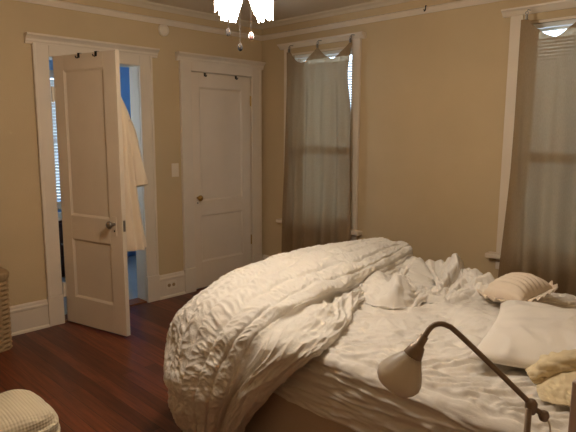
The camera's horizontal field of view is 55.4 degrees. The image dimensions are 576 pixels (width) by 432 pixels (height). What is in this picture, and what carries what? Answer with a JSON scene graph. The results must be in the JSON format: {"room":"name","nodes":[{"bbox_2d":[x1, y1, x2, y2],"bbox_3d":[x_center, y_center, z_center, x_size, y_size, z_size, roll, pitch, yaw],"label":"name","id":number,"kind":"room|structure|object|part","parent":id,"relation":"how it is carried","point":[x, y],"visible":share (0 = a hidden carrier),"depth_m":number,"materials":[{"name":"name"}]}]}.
{"room":"bedroom","nodes":[
{"label":"bedroom","id":0,"kind":"room"},
{"bbox_2d":[49,60,135,256],"bbox_3d":[-2.550,-0.689,5.907,0.100,2.550,2.650,9,12,44],"label":"wall","id":1,"kind":"structure","parent":0,"point":[124,71],"depth_m":6.38,"materials":[{"name":"blue paint"}]},
{"bbox_2d":[49,70,60,208],"bbox_3d":[-2.591,-0.796,5.811,0.090,1.470,0.860,9,12,44],"label":"window","id":2,"kind":"structure","parent":1,"relation":"in","point":[51,71],"depth_m":5.90,"materials":[{"name":"beige paint"}]},
{"bbox_2d":[0,255,207,431],"bbox_3d":[-0.756,1.064,3.236,6.740,0.100,4.730,9,12,44],"label":"floor","id":3,"kind":"structure","parent":0,"point":[94,379],"depth_m":3.48,"materials":[{"name":"brown wood"}]},
{"bbox_2d":[0,267,12,352],"bbox_3d":[-2.165,0.660,3.682,0.292,0.552,0.541,9,12,44],"label":"wicker hamper","id":4,"kind":"object","parent":3,"relation":"on","point":[5,319],"visible":1,"depth_m":3.75,"materials":[{"name":"wicker"}]},
{"bbox_3d":[-2.164,0.411,3.644,0.292,0.049,0.541,9,12,44],"label":"lid","id":5,"kind":"part","parent":4,"relation":"part of","materials":[{"name":"wicker"}]},
{"bbox_2d":[0,389,60,431],"bbox_3d":[-1.194,0.963,2.032,0.334,0.456,0.633,9,12,44],"label":"ottoman","id":6,"kind":"object","parent":3,"relation":"on","point":[21,410],"visible":1,"depth_m":2.08,"materials":[{"name":"beige fabric"}]},
{"bbox_2d":[58,212,64,276],"bbox_3d":[-2.411,0.302,5.779,0.439,0.630,0.880,9,12,44],"label":"base cabinet","id":7,"kind":"object","parent":3,"relation":"on","point":[59,213],"visible":0.08,"depth_m":5.61,"materials":[{"name":"brown wood"}]},
{"bbox_3d":[-2.421,0.324,5.501,0.016,0.470,0.398,9,12,44],"label":"door","id":8,"kind":"part","parent":7,"relation":"part of","materials":[{"name":"brown wood"}]},
{"bbox_2d":[244,393,354,431],"bbox_3d":[0.821,0.817,2.656,2.070,0.575,1.538,9,12,44],"label":"bed","id":9,"kind":"object","parent":3,"relation":"on","point":[277,414],"visible":0.09,"depth_m":2.42,"materials":[{"name":"beige"}]},
{"bbox_2d":[273,285,575,431],"bbox_3d":[0.825,0.585,2.631,2.112,0.337,1.604,9,12,44],"label":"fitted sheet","id":10,"kind":"object","parent":9,"relation":"on","point":[342,385],"visible":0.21,"depth_m":2.10,"materials":[{"name":"beige fabric"}]},
{"bbox_2d":[163,237,412,431],"bbox_3d":[0.223,0.607,3.050,1.047,0.806,1.893,9,12,44],"label":"comforter","id":11,"kind":"object","parent":10,"relation":"on","point":[237,340],"visible":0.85,"depth_m":2.45,"materials":[{"name":"beige fabric"}]},
{"bbox_2d":[361,253,498,309],"bbox_3d":[0.798,0.327,3.049,0.804,0.182,0.950,9,12,44],"label":"sheet","id":12,"kind":"object","parent":10,"relation":"on","point":[415,282],"visible":0.96,"depth_m":2.90,"materials":[{"name":"beige fabric"}]},
{"bbox_2d":[476,272,557,302],"bbox_3d":[1.157,0.364,2.775,0.349,0.151,0.323,-5,10,-29],"label":"ruffled pillow","id":13,"kind":"object","parent":10,"relation":"on","point":[521,286],"visible":0.88,"depth_m":2.71,"materials":[{"name":"beige fabric"}]},
{"bbox_2d":[468,300,575,368],"bbox_3d":[1.095,0.475,2.189,0.580,0.125,0.760,5,10,29],"label":"pillow","id":14,"kind":"object","parent":10,"relation":"on","point":[522,331],"visible":0.87,"depth_m":2.08,"materials":[{"name":"white fabric"}]},
{"bbox_2d":[525,349,575,406],"bbox_3d":[1.088,0.530,1.829,0.544,0.121,0.365,2,9,12],"label":"garment","id":15,"kind":"object","parent":10,"relation":"on","point":[554,373],"visible":0.98,"depth_m":1.84,"materials":[{"name":"fabric"}]},
{"bbox_2d":[377,321,550,431],"bbox_3d":[0.521,0.773,1.356,0.603,1.052,0.236,3,9,18],"label":"floor lamp","id":16,"kind":"object","parent":3,"relation":"on","point":[400,373],"visible":1,"depth_m":1.29,"materials":[{"name":"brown metal"}]},
{"bbox_3d":[0.267,0.375,1.316,0.107,0.112,0.108,9,12,44],"label":"lamp shade","id":17,"kind":"part","parent":16,"relation":"part of","materials":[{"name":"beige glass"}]},
{"bbox_2d":[404,334,427,361],"bbox_3d":[0.300,0.314,1.304,0.053,0.070,0.051,9,12,44],"label":"socket","id":18,"kind":"object","parent":16,"relation":"attached to","point":[414,352],"depth_m":1.29,"materials":[{"name":"brown metal"}]},
{"bbox_3d":[0.449,0.350,1.302,0.269,0.201,0.023,1,9,5],"label":"arm","id":19,"kind":"part","parent":16,"relation":"part of","materials":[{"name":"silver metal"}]},
{"bbox_3d":[0.595,0.466,1.294,0.043,0.037,0.026,0,9,-1],"label":"adjusting knob","id":20,"kind":"part","parent":16,"relation":"part of","materials":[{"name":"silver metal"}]},
{"bbox_2d":[568,379,575,431],"bbox_3d":[0.669,0.873,1.032,0.420,0.950,0.360,9,12,44],"label":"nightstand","id":21,"kind":"object","parent":3,"relation":"on","point":[572,416],"visible":1,"depth_m":1.22,"materials":[{"name":"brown wood"}]},
{"bbox_2d":[0,0,261,305],"bbox_3d":[-1.881,-0.419,4.142,0.140,2.550,4.730,9,12,44],"label":"wall","id":22,"kind":"structure","parent":0,"point":[21,228],"depth_m":4.15,"materials":[{"name":"beige paint"}]},
{"bbox_2d":[23,32,159,335],"bbox_3d":[-1.500,-0.262,4.342,0.766,2.184,1.029,1,9,4],"label":"door","id":23,"kind":"structure","parent":22,"relation":"in","point":[86,91],"depth_m":4.07,"materials":[{"name":"white wood"}]},
{"bbox_3d":[-1.444,-0.149,4.033,0.660,2.022,0.036,5,10,31],"label":"panel","id":24,"kind":"part","parent":23,"relation":"part of","materials":[{"name":"white paint"}]},
{"bbox_3d":[-1.254,0.063,3.886,0.056,0.056,0.065,5,10,31],"label":"knob","id":25,"kind":"part","parent":23,"relation":"part of","materials":[{"name":"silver metal"}]},
{"bbox_3d":[-1.237,0.073,3.916,0.040,0.140,0.004,5,10,31],"label":"lock plate","id":26,"kind":"part","parent":23,"relation":"part of","materials":[{"name":"white paint"}]},
{"bbox_2d":[121,98,147,250],"bbox_3d":[-1.200,-0.340,4.042,0.331,1.170,0.247,5,10,31],"label":"robe","id":27,"kind":"object","parent":23,"relation":"hanging from","point":[134,172],"visible":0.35,"depth_m":3.97,"materials":[{"name":"beige fabric"}]},
{"bbox_2d":[10,271,185,335],"bbox_3d":[-2.175,0.796,3.905,0.036,0.217,3.452,9,12,44],"label":"baseboard","id":28,"kind":"structure","parent":22,"relation":"attached to","point":[31,316],"depth_m":4.17,"materials":[{"name":"white wood"}]},
{"bbox_2d":[16,0,261,40],"bbox_3d":[-1.816,-1.544,3.911,0.030,0.048,4.449,9,12,44],"label":"trim","id":29,"kind":"structure","parent":22,"relation":"attached to","point":[54,3],"depth_m":4.47,"materials":[{"name":"white wood"}]},
{"bbox_2d":[158,24,168,35],"bbox_3d":[-1.058,-1.586,4.682,0.028,0.100,0.100,9,12,44],"label":"smoke detector","id":30,"kind":"object","parent":22,"relation":"attached to","point":[163,29],"visible":1,"depth_m":4.67,"materials":[{"name":"beige plastic"}]},
{"bbox_2d":[166,280,176,289],"bbox_3d":[-1.064,0.627,5.007,0.008,0.072,0.114,9,12,44],"label":"wall outlet","id":31,"kind":"object","parent":22,"relation":"attached to","point":[170,284],"visible":1,"depth_m":5.01,"materials":[{"name":"beige plastic"}]},
{"bbox_2d":[172,163,178,176],"bbox_3d":[-1.009,-0.412,4.925,0.015,0.120,0.072,9,12,44],"label":"light switch","id":32,"kind":"object","parent":22,"relation":"attached to","point":[175,166],"visible":1,"depth_m":4.93,"materials":[{"name":"beige plastic"}]},
{"bbox_2d":[104,0,261,28],"bbox_3d":[-1.805,-1.648,3.885,0.060,0.042,4.449,9,12,44],"label":"trim","id":33,"kind":"structure","parent":22,"relation":"attached to","point":[139,3],"depth_m":4.77,"materials":[{"name":"paint"}]},
{"bbox_2d":[175,51,265,293],"bbox_3d":[-0.659,-0.411,5.348,0.211,2.184,1.028,9,12,44],"label":"door","id":34,"kind":"structure","parent":22,"relation":"in","point":[221,114],"depth_m":5.30,"materials":[{"name":"white paint"}]},
{"bbox_3d":[-0.848,-0.156,5.144,0.004,0.140,0.040,9,12,44],"label":"lock plate","id":35,"kind":"part","parent":34,"relation":"part of","materials":[{"name":"white paint"}]},
{"bbox_3d":[-0.648,-0.339,5.349,0.036,2.018,0.719,9,12,44],"label":"panel","id":36,"kind":"part","parent":34,"relation":"part of","materials":[{"name":"white paint"}]},
{"bbox_2d":[143,0,375,22],"bbox_3d":[-0.905,-1.581,2.996,7.190,0.100,4.730,9,12,44],"label":"ceiling","id":37,"kind":"structure","parent":0,"point":[282,9],"depth_m":4.66,"materials":[{"name":"paint"}]},
{"bbox_2d":[214,0,272,50],"bbox_3d":[-0.215,-1.048,2.258,1.182,0.727,1.232,9,12,44],"label":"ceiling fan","id":38,"kind":"object","parent":37,"relation":"hanging from","point":[230,9],"visible":1,"depth_m":2.25,"materials":[{"name":"white glass"}]},
{"bbox_3d":[-0.246,-0.883,2.181,0.094,0.169,0.102,9,12,44],"label":"lamp shade","id":39,"kind":"part","parent":38,"relation":"part of","materials":[{"name":"beige glass"}]},
{"bbox_3d":[-0.239,-0.902,2.310,0.100,0.169,0.095,9,12,44],"label":"lamp shade","id":40,"kind":"part","parent":38,"relation":"part of","materials":[{"name":"beige glass"}]},
{"bbox_3d":[-0.116,-0.882,2.176,0.100,0.169,0.095,9,12,44],"label":"lamp shade","id":41,"kind":"part","parent":38,"relation":"part of","materials":[{"name":"beige glass"}]},
{"bbox_3d":[-0.109,-0.901,2.305,0.094,0.169,0.102,9,12,44],"label":"lamp shade","id":42,"kind":"part","parent":38,"relation":"part of","materials":[{"name":"beige glass"}]},
{"bbox_2d":[262,0,559,278],"bbox_3d":[1.520,-0.384,4.011,4.890,2.550,0.140,9,12,44],"label":"wall","id":43,"kind":"structure","parent":0,"point":[433,92],"depth_m":4.32,"materials":[{"name":"beige paint"}]},
{"bbox_2d":[276,31,366,240],"bbox_3d":[0.320,-0.702,5.110,1.026,1.810,0.215,9,12,44],"label":"window","id":44,"kind":"structure","parent":43,"relation":"in","point":[331,46],"depth_m":4.82,"materials":[{"name":"beige paint"}]},
{"bbox_2d":[281,34,352,252],"bbox_3d":[0.243,-0.537,4.997,0.840,2.067,0.098,9,12,44],"label":"curtain","id":45,"kind":"object","parent":44,"relation":"hanging from","point":[316,206],"visible":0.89,"depth_m":4.95,"materials":[{"name":"beige fabric"}]},
{"bbox_3d":[0.274,0.098,5.188,1.026,0.035,0.095,9,12,44],"label":"sill","id":46,"kind":"part","parent":44,"relation":"part of","materials":[{"name":"white wood"}]},
{"bbox_3d":[0.370,-1.045,5.105,0.704,0.914,0.030,9,12,44],"label":"sash","id":47,"kind":"part","parent":44,"relation":"part of","materials":[{"name":"beige paint"}]},
{"bbox_2d":[261,0,415,28],"bbox_3d":[1.406,-1.621,3.801,4.749,0.042,0.060,9,12,44],"label":"trim","id":48,"kind":"structure","parent":43,"relation":"attached to","point":[378,3],"depth_m":4.78,"materials":[{"name":"paint"}]},
{"bbox_2d":[262,0,503,40],"bbox_3d":[1.416,-1.516,3.828,4.749,0.048,0.030,9,12,44],"label":"trim","id":49,"kind":"structure","parent":43,"relation":"attached to","point":[462,3],"depth_m":4.46,"materials":[{"name":"white wood"}]},
{"bbox_2d":[485,0,575,268],"bbox_3d":[1.875,-0.465,3.591,1.032,1.810,0.215,9,12,44],"label":"window","id":50,"kind":"structure","parent":43,"relation":"in","point":[555,15],"depth_m":3.75,"materials":[{"name":"beige paint"}]},
{"bbox_3d":[1.830,0.334,3.669,1.032,0.035,0.095,9,12,44],"label":"sill","id":51,"kind":"part","parent":50,"relation":"part of","materials":[{"name":"white wood"}]},
{"bbox_3d":[1.844,-0.490,3.555,0.910,1.670,0.024,9,12,44],"label":"casing","id":52,"kind":"part","parent":50,"relation":"part of","materials":[{"name":"white wood"}]},
{"bbox_2d":[498,9,575,295],"bbox_3d":[1.817,-0.294,3.459,0.900,2.061,0.100,9,12,44],"label":"curtain","id":53,"kind":"object","parent":50,"relation":"hanging from","point":[539,239],"visible":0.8,"depth_m":3.58,"materials":[{"name":"beige fabric"}]},
{"bbox_3d":[1.924,-0.808,3.588,0.704,0.914,0.030,9,12,44],"label":"sash","id":54,"kind":"part","parent":50,"relation":"part of","materials":[{"name":"beige paint"}]}
]}

